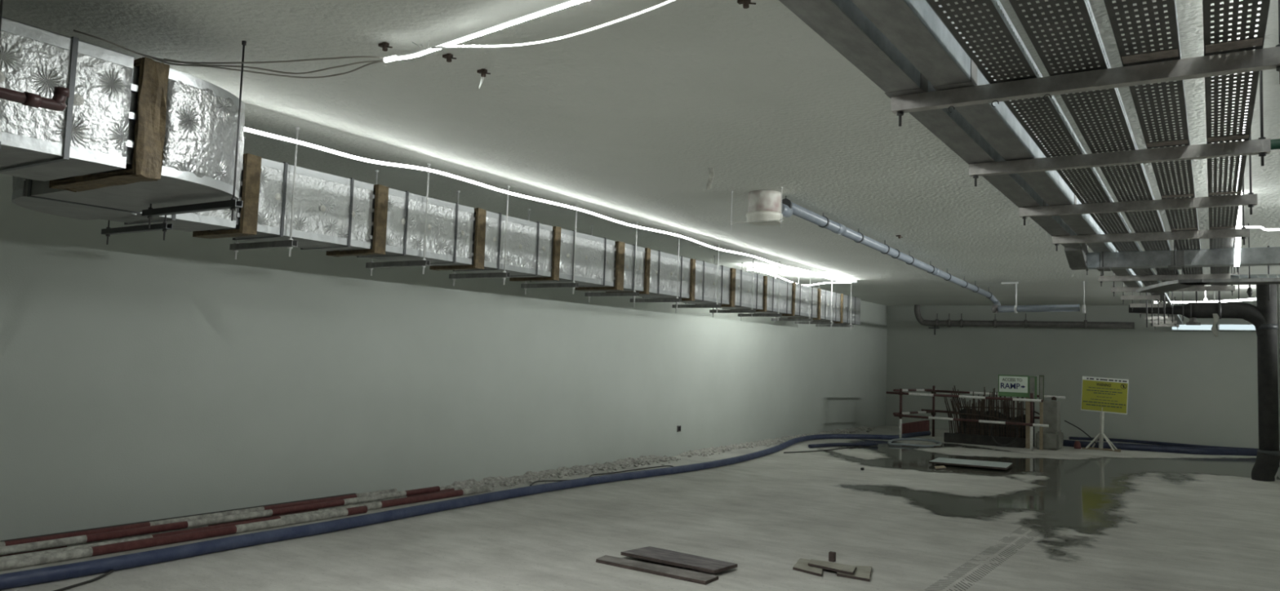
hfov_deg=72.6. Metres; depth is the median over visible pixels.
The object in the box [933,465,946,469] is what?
scrap
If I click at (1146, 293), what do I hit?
rod
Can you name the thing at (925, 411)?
pole
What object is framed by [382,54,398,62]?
connector
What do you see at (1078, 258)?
trunking bend
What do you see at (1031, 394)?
barrier post
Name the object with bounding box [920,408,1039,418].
pole
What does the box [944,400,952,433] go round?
bar
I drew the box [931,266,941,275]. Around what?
socket
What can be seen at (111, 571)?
cable
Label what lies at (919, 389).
pole
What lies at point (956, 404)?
bar
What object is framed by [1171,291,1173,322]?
rod
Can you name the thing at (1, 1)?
hanger
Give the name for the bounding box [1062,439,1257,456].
hose
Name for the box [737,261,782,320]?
hanger
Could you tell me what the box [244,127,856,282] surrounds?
light
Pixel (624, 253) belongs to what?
duct section
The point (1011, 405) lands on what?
bar
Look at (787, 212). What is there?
outlet
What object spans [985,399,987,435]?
bar
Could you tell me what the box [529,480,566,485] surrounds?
cable
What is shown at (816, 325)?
hanger
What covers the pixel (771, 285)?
duct section
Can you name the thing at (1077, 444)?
canister
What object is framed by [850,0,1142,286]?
cable trunking
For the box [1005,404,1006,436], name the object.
bar
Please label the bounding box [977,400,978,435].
bar
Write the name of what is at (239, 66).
cord
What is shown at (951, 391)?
bar
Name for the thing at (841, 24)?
cable tray
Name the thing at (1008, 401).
bar
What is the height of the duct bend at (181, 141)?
0.552 m
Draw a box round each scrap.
[706,167,714,189]
[920,443,942,447]
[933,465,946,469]
[1211,313,1219,337]
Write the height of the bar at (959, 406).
0.135 m
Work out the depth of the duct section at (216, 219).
5.81 m
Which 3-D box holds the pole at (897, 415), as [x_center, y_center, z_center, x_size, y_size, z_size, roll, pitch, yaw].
[6.730,2.568,17.930,3.092,0.052,0.050,-1,-5,37]
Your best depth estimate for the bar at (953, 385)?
19.35 m
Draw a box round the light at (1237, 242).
[1234,191,1242,266]
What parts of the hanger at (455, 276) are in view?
threaded rod, threaded rod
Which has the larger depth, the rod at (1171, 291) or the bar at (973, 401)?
the bar at (973, 401)
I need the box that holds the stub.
[1035,400,1063,450]
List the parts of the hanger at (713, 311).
threaded rod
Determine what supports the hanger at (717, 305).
hanging from the ceiling
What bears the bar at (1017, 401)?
on the floor
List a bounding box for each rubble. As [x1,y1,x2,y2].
[440,454,680,491]
[677,426,875,457]
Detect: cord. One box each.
[73,29,383,63]
[151,57,383,78]
[164,57,382,74]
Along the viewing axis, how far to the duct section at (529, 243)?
8.39 m
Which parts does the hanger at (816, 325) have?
threaded rod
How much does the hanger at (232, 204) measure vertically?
0.950 m
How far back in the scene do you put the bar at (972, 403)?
18.48 m
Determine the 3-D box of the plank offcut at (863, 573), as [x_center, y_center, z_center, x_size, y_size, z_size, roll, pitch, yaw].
[1.643,2.119,6.679,0.247,0.020,0.435,1,-4,17]
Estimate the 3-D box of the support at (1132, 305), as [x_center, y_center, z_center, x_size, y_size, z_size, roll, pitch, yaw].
[7.953,-0.056,13.664,0.480,0.605,0.050,-1,-5,32]
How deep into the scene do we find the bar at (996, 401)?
18.21 m
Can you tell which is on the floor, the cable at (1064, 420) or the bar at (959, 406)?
the cable at (1064, 420)
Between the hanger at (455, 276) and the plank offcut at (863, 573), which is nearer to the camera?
the plank offcut at (863, 573)
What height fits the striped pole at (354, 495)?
0.060 m
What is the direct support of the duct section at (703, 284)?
hanging from the hanger at (717, 305)
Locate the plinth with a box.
[943,432,1025,448]
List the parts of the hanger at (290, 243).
threaded rod, threaded rod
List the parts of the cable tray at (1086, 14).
rail, rail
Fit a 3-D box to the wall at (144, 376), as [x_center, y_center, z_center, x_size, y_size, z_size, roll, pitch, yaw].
[-1.572,0.750,11.273,0.200,3.380,29.519,-1,-5,34]
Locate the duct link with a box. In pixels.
[24,178,180,213]
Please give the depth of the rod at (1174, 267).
7.68 m
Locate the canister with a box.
[1073,440,1080,448]
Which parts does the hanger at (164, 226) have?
threaded rod, threaded rod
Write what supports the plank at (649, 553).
on the floor
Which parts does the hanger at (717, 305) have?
threaded rod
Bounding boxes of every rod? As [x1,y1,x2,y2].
[1096,201,1111,275]
[1146,293,1147,327]
[1151,299,1152,326]
[1157,274,1159,324]
[1163,271,1165,324]
[1168,211,1182,274]
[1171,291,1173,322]
[1182,270,1183,320]
[1195,266,1197,303]
[1267,245,1270,300]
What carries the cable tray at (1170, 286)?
on the support at (1101, 278)
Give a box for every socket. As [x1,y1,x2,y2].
[22,91,41,107]
[831,222,846,235]
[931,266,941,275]
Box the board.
[902,420,928,433]
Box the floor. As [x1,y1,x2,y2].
[0,425,1279,590]
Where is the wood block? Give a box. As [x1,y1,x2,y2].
[828,551,835,562]
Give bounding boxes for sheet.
[928,457,1013,470]
[959,408,1025,438]
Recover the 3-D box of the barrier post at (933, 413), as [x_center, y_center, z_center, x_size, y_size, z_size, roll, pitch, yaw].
[6.743,2.670,20.032,0.090,1.188,0.100,-1,-5,32]
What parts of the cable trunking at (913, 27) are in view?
joint plate, joint plate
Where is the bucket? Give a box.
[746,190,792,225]
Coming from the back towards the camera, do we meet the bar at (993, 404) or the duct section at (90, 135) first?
the bar at (993, 404)
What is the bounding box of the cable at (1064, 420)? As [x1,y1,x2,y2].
[1064,420,1098,448]
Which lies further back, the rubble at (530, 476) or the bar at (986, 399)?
the bar at (986, 399)
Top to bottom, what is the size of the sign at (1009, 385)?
1.494 m
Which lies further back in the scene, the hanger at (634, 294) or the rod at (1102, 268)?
the hanger at (634, 294)
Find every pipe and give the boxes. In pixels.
[0,86,69,111]
[782,195,1000,310]
[914,304,1134,334]
[991,280,1085,313]
[1128,284,1279,481]
[1270,138,1279,149]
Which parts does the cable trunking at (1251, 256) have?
joint plate, lid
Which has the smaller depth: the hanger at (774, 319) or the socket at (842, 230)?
the socket at (842, 230)
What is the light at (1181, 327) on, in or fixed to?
attached to the wall at (1185, 387)
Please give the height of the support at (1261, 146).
0.605 m
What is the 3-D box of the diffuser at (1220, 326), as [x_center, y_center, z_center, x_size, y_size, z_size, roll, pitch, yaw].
[13.018,0.690,18.938,0.731,0.110,0.050,-1,-5,32]
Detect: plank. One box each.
[595,555,718,585]
[620,546,737,573]
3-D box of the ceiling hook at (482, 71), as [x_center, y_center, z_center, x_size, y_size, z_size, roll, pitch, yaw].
[-0.877,-1.218,4.891,0.081,0.107,0.027,-1,-5,32]
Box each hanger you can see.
[0,0,3,150]
[101,215,173,244]
[142,40,246,228]
[229,126,299,259]
[365,163,431,275]
[448,185,510,285]
[520,204,578,294]
[584,221,639,302]
[630,233,681,307]
[672,244,720,312]
[709,253,755,317]
[728,186,783,231]
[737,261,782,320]
[771,270,813,324]
[795,275,834,328]
[815,281,853,330]
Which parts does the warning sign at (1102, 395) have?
yellow panel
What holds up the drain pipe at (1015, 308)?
hanging from the ceiling
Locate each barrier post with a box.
[898,388,903,438]
[931,385,936,436]
[1028,393,1034,451]
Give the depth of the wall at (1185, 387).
20.64 m
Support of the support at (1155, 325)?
hanging from the ceiling
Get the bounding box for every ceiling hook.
[377,41,392,51]
[442,53,456,62]
[476,68,490,88]
[737,0,755,8]
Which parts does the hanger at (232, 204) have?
threaded rod, threaded rod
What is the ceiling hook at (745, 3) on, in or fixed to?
attached to the ceiling
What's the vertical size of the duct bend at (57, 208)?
0.510 m
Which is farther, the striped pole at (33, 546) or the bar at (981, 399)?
the bar at (981, 399)
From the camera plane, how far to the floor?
8.31 m
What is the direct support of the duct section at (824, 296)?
attached to the hanger at (797, 322)
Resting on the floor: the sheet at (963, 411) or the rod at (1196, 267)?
the sheet at (963, 411)
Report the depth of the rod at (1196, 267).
11.15 m
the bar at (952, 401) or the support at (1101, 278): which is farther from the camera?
the bar at (952, 401)
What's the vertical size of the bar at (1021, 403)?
0.787 m
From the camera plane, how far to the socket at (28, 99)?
3.42 m
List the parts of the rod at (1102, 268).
threaded rod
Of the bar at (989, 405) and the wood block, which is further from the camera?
the bar at (989, 405)
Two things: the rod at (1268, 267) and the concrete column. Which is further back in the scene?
the concrete column
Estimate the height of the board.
0.300 m
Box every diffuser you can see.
[1172,324,1212,329]
[1218,324,1255,329]
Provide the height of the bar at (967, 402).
0.763 m
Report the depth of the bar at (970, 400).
18.51 m
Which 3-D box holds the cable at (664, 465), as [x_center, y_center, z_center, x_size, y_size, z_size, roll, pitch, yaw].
[0.292,2.477,12.444,0.394,0.016,3.131,-2,-6,44]
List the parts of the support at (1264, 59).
threaded rod, threaded rod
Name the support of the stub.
on the floor
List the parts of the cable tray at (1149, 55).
splice plate, splice plate, splice plate, splice plate, rail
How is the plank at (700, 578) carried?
on the floor
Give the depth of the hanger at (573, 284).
9.26 m
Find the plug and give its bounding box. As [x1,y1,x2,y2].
[1246,223,1253,297]
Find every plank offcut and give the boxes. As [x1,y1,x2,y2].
[792,558,822,577]
[807,559,856,575]
[836,565,871,582]
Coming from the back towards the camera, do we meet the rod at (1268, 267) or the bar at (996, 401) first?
the bar at (996, 401)
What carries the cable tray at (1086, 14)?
on the support at (1250, 199)
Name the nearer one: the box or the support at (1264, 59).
the support at (1264, 59)
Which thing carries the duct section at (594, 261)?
on the hanger at (573, 284)
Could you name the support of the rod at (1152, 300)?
hanging from the ceiling
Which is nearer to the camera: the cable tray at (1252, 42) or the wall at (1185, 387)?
the cable tray at (1252, 42)
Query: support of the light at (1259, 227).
hanging from the ceiling
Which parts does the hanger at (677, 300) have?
threaded rod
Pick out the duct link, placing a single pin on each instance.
(39, 189)
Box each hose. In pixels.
[0,431,931,590]
[808,442,878,448]
[887,438,942,447]
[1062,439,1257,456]
[1068,436,1258,449]
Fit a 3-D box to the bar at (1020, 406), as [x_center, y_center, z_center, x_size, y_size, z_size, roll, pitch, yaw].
[7.849,2.654,17.995,0.055,0.713,0.024,4,-5,-28]
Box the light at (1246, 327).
[1217,324,1255,331]
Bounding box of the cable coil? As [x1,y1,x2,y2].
[991,419,1018,446]
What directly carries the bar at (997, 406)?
on the floor
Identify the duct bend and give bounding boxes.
[11,175,136,220]
[48,57,244,205]
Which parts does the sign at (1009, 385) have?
post, post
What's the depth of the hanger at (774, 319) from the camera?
14.99 m
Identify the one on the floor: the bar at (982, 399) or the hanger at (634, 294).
the bar at (982, 399)
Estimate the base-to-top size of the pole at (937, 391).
0.052 m
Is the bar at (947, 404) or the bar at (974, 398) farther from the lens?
the bar at (947, 404)
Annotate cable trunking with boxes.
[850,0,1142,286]
[1099,246,1279,269]
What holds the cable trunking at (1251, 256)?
hanging from the rod at (1174, 267)
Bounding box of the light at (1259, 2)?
[1236,1,1261,190]
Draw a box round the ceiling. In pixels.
[1,0,1279,306]
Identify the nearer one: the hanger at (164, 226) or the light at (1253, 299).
the hanger at (164, 226)
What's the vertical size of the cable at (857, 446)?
0.020 m
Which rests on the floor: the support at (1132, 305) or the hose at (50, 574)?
the hose at (50, 574)
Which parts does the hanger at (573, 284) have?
threaded rod, threaded rod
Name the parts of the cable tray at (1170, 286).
rail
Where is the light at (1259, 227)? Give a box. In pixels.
[1241,226,1279,231]
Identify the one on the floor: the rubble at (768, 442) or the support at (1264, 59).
the rubble at (768, 442)
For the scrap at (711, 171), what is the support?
hanging from the ceiling
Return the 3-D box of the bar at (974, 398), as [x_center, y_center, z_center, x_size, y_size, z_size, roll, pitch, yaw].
[7.088,2.602,18.480,0.025,0.833,0.065,2,-4,2]
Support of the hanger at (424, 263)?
hanging from the ceiling
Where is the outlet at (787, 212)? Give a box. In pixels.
[782,203,792,217]
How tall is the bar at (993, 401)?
0.815 m
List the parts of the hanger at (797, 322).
threaded rod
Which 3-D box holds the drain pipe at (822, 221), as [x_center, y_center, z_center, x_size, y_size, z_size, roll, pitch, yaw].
[4.258,-0.280,12.677,0.364,0.543,10.510,-1,-5,32]
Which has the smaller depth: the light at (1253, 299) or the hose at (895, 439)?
the light at (1253, 299)
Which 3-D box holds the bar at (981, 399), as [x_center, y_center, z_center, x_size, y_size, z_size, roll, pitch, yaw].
[7.203,2.596,18.398,0.045,0.840,0.025,3,-4,-17]
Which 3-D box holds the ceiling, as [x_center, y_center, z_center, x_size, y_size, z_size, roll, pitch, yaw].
[3.914,-1.001,7.877,14.100,0.200,29.700,-1,-5,32]
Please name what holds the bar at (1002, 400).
on the floor
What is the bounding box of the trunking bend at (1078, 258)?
[1064,243,1099,270]
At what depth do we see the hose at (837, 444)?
16.80 m
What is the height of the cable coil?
0.533 m
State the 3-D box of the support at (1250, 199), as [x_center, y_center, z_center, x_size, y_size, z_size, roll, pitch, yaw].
[3.152,-0.783,5.600,1.320,0.605,0.050,-1,-5,32]
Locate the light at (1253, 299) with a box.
[1154,297,1256,303]
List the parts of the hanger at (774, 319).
threaded rod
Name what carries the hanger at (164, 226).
hanging from the ceiling
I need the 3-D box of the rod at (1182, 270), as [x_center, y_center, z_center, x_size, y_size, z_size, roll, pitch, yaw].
[7.106,-0.104,11.418,0.012,0.880,0.010,-1,-5,32]
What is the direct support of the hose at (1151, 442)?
on the floor
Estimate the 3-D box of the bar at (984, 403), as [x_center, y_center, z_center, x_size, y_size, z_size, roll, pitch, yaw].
[7.241,2.643,18.368,0.025,0.746,0.034,-1,-5,32]
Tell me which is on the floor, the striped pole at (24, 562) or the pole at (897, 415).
the striped pole at (24, 562)
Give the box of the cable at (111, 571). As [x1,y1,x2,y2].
[53,569,114,590]
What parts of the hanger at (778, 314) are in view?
threaded rod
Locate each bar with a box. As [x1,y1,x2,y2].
[943,396,951,432]
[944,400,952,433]
[945,396,953,433]
[946,404,955,433]
[950,399,956,433]
[950,412,1020,422]
[951,391,958,418]
[951,400,959,433]
[953,385,959,410]
[953,397,962,433]
[955,404,964,434]
[959,406,1039,414]
[965,401,968,434]
[968,400,970,434]
[970,403,973,434]
[972,400,973,434]
[973,398,975,434]
[974,402,977,435]
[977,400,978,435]
[979,400,981,435]
[980,399,982,435]
[982,399,982,435]
[982,403,984,435]
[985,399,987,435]
[988,404,990,435]
[989,399,991,435]
[992,400,993,435]
[992,404,995,435]
[995,400,999,436]
[995,406,998,435]
[1000,400,1001,436]
[1001,400,1003,413]
[1002,400,1004,436]
[1003,400,1004,436]
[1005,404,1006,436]
[1006,400,1008,436]
[1008,400,1009,437]
[1010,404,1012,437]
[1012,400,1013,437]
[1013,403,1014,437]
[1015,400,1017,437]
[1019,406,1021,438]
[1021,403,1023,438]
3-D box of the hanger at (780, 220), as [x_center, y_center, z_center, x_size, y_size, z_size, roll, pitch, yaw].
[1.071,-0.794,8.042,0.540,0.378,0.015,-1,-5,32]
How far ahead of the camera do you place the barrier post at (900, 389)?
18.82 m
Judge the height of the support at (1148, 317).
0.605 m
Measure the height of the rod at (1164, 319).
0.880 m
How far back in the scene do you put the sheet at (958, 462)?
14.11 m
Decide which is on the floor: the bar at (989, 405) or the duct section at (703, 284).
the bar at (989, 405)
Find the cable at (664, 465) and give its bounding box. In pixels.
[589,465,674,476]
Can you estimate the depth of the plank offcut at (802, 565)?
6.71 m
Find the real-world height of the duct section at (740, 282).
0.558 m
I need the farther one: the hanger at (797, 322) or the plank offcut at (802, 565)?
the hanger at (797, 322)
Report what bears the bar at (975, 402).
on the floor
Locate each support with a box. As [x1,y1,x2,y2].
[891,0,1279,126]
[968,70,1271,186]
[1019,128,1257,225]
[1052,176,1248,251]
[1085,244,1239,275]
[1097,241,1238,286]
[1111,266,1235,296]
[1120,272,1159,303]
[1129,292,1165,308]
[1138,292,1168,317]
[1144,300,1173,320]
[1149,297,1177,326]
[1153,303,1178,329]
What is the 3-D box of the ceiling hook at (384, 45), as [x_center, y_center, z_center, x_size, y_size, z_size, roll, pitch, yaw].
[-1.320,-1.291,4.520,0.081,0.043,0.027,-1,-5,32]
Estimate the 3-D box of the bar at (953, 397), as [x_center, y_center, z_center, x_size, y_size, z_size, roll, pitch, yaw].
[6.794,2.580,18.631,0.211,0.880,0.032,0,-4,20]
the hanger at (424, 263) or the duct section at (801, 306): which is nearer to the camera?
the hanger at (424, 263)
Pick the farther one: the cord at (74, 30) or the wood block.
the wood block
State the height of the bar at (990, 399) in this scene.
0.832 m
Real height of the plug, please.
0.760 m
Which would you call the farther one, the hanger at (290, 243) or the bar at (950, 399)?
the bar at (950, 399)
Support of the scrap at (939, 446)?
on the floor
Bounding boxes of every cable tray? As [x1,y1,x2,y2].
[778,0,1081,247]
[926,0,1182,324]
[1008,0,1179,282]
[1103,0,1204,285]
[1136,277,1279,293]
[1202,0,1270,285]
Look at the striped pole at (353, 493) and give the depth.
7.38 m
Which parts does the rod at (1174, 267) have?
threaded rod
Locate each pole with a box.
[0,485,489,560]
[0,486,439,555]
[0,488,397,546]
[0,488,454,556]
[0,493,355,542]
[0,505,367,571]
[886,391,1043,402]
[893,388,936,391]
[893,410,932,414]
[893,414,1048,426]
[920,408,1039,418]
[925,390,1065,399]
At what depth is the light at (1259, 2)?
4.51 m
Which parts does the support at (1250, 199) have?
threaded rod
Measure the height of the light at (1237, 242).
0.701 m
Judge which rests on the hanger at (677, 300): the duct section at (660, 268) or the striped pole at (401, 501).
the duct section at (660, 268)
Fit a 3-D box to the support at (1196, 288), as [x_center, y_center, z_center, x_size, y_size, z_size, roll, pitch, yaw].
[6.637,-0.294,10.900,1.320,0.605,0.050,-1,-5,32]
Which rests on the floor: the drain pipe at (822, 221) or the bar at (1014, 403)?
the bar at (1014, 403)
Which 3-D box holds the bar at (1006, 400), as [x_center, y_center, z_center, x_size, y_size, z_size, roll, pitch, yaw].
[7.630,2.573,18.124,0.033,0.877,0.020,-1,-5,32]
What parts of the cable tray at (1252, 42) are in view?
rail, splice plate, splice plate, splice plate, splice plate, rail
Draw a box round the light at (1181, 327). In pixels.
[1170,324,1212,331]
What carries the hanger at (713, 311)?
hanging from the ceiling
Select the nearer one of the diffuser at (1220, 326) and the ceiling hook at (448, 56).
the ceiling hook at (448, 56)
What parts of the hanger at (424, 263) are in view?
threaded rod, threaded rod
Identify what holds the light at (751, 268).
hanging from the ceiling
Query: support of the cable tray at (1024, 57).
on the support at (1140, 292)
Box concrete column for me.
[1275,284,1279,478]
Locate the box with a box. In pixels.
[676,425,680,431]
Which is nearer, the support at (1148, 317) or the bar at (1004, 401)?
the support at (1148, 317)
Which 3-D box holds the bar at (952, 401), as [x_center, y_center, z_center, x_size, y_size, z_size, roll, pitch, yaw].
[6.760,2.639,18.657,0.172,0.765,0.025,0,-4,26]
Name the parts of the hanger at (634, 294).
threaded rod, threaded rod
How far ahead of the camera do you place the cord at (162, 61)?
4.65 m
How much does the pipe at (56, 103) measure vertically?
0.679 m
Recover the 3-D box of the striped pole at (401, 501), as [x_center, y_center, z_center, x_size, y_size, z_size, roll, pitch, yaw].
[-3.310,1.999,7.691,0.070,0.070,5.604,-1,-5,34]
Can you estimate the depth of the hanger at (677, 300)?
11.10 m
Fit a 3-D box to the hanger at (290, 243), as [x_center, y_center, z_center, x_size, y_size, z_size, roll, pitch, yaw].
[-2.776,-0.749,6.470,0.745,0.945,0.045,-1,-5,32]
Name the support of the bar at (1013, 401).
on the floor
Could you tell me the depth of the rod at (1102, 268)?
7.97 m
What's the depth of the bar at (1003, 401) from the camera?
18.13 m
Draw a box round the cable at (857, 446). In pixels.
[783,445,860,453]
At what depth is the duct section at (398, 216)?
7.40 m
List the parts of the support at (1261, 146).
threaded rod, threaded rod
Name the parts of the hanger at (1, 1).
threaded rod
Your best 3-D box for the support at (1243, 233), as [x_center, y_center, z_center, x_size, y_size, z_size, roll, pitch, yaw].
[3.952,-0.670,6.817,1.320,0.605,0.050,-1,-5,32]
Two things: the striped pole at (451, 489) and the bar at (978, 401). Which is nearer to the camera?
the striped pole at (451, 489)
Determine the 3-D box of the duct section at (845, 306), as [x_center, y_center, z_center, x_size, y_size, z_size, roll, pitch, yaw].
[3.850,0.289,17.042,0.591,0.558,1.152,-1,-5,32]
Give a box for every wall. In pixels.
[0,173,887,541]
[885,305,1258,448]
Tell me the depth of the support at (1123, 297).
12.25 m
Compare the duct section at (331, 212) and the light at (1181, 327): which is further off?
the light at (1181, 327)
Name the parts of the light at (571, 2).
power cord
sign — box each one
[998,374,1044,449]
[1080,376,1128,452]
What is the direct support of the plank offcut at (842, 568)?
on the plank offcut at (802, 565)
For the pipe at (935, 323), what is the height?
0.770 m
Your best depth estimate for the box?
14.35 m
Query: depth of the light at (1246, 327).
18.96 m
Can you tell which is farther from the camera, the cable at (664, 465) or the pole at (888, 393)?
the pole at (888, 393)
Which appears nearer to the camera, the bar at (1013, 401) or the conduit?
the conduit
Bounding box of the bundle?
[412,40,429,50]
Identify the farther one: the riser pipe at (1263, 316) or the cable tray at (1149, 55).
the riser pipe at (1263, 316)
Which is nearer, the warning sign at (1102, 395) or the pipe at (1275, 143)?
the pipe at (1275, 143)
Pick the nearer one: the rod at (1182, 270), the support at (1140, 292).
the rod at (1182, 270)
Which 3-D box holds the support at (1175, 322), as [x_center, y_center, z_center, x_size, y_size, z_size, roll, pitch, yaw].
[10.720,0.332,17.872,0.480,0.605,0.050,-1,-5,32]
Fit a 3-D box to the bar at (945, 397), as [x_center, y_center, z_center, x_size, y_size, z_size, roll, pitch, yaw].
[6.642,2.589,18.728,0.175,0.866,0.030,0,-4,20]
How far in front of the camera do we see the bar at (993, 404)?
18.24 m
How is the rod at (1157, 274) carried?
hanging from the ceiling
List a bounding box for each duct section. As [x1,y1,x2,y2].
[0,17,133,181]
[101,208,236,231]
[192,153,373,251]
[325,184,474,266]
[429,207,552,277]
[509,226,615,286]
[574,240,644,291]
[605,247,690,298]
[659,258,729,304]
[720,267,763,309]
[754,275,791,314]
[780,282,817,318]
[787,288,840,321]
[834,293,860,324]
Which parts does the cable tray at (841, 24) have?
joint plate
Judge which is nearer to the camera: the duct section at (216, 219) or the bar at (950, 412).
the duct section at (216, 219)
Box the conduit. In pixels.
[1230,274,1279,278]
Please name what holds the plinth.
on the floor
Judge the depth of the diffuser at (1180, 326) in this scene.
19.37 m
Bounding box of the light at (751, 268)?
[751,268,851,285]
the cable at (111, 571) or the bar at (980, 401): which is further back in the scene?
the bar at (980, 401)
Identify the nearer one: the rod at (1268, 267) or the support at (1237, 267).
the support at (1237, 267)
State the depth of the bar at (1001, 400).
18.18 m
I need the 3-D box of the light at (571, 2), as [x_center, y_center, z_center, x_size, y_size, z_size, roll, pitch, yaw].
[-0.405,-1.219,3.967,2.038,0.056,0.298,-1,-5,38]
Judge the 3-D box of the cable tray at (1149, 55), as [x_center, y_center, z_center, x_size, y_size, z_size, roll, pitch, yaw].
[3.259,-0.642,5.291,0.177,0.046,13.500,-1,-5,33]
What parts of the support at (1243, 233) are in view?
threaded rod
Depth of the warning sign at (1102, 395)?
18.04 m
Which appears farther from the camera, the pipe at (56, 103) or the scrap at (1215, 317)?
the scrap at (1215, 317)
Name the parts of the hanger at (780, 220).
threaded rod, threaded rod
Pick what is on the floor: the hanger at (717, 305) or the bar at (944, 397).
the bar at (944, 397)

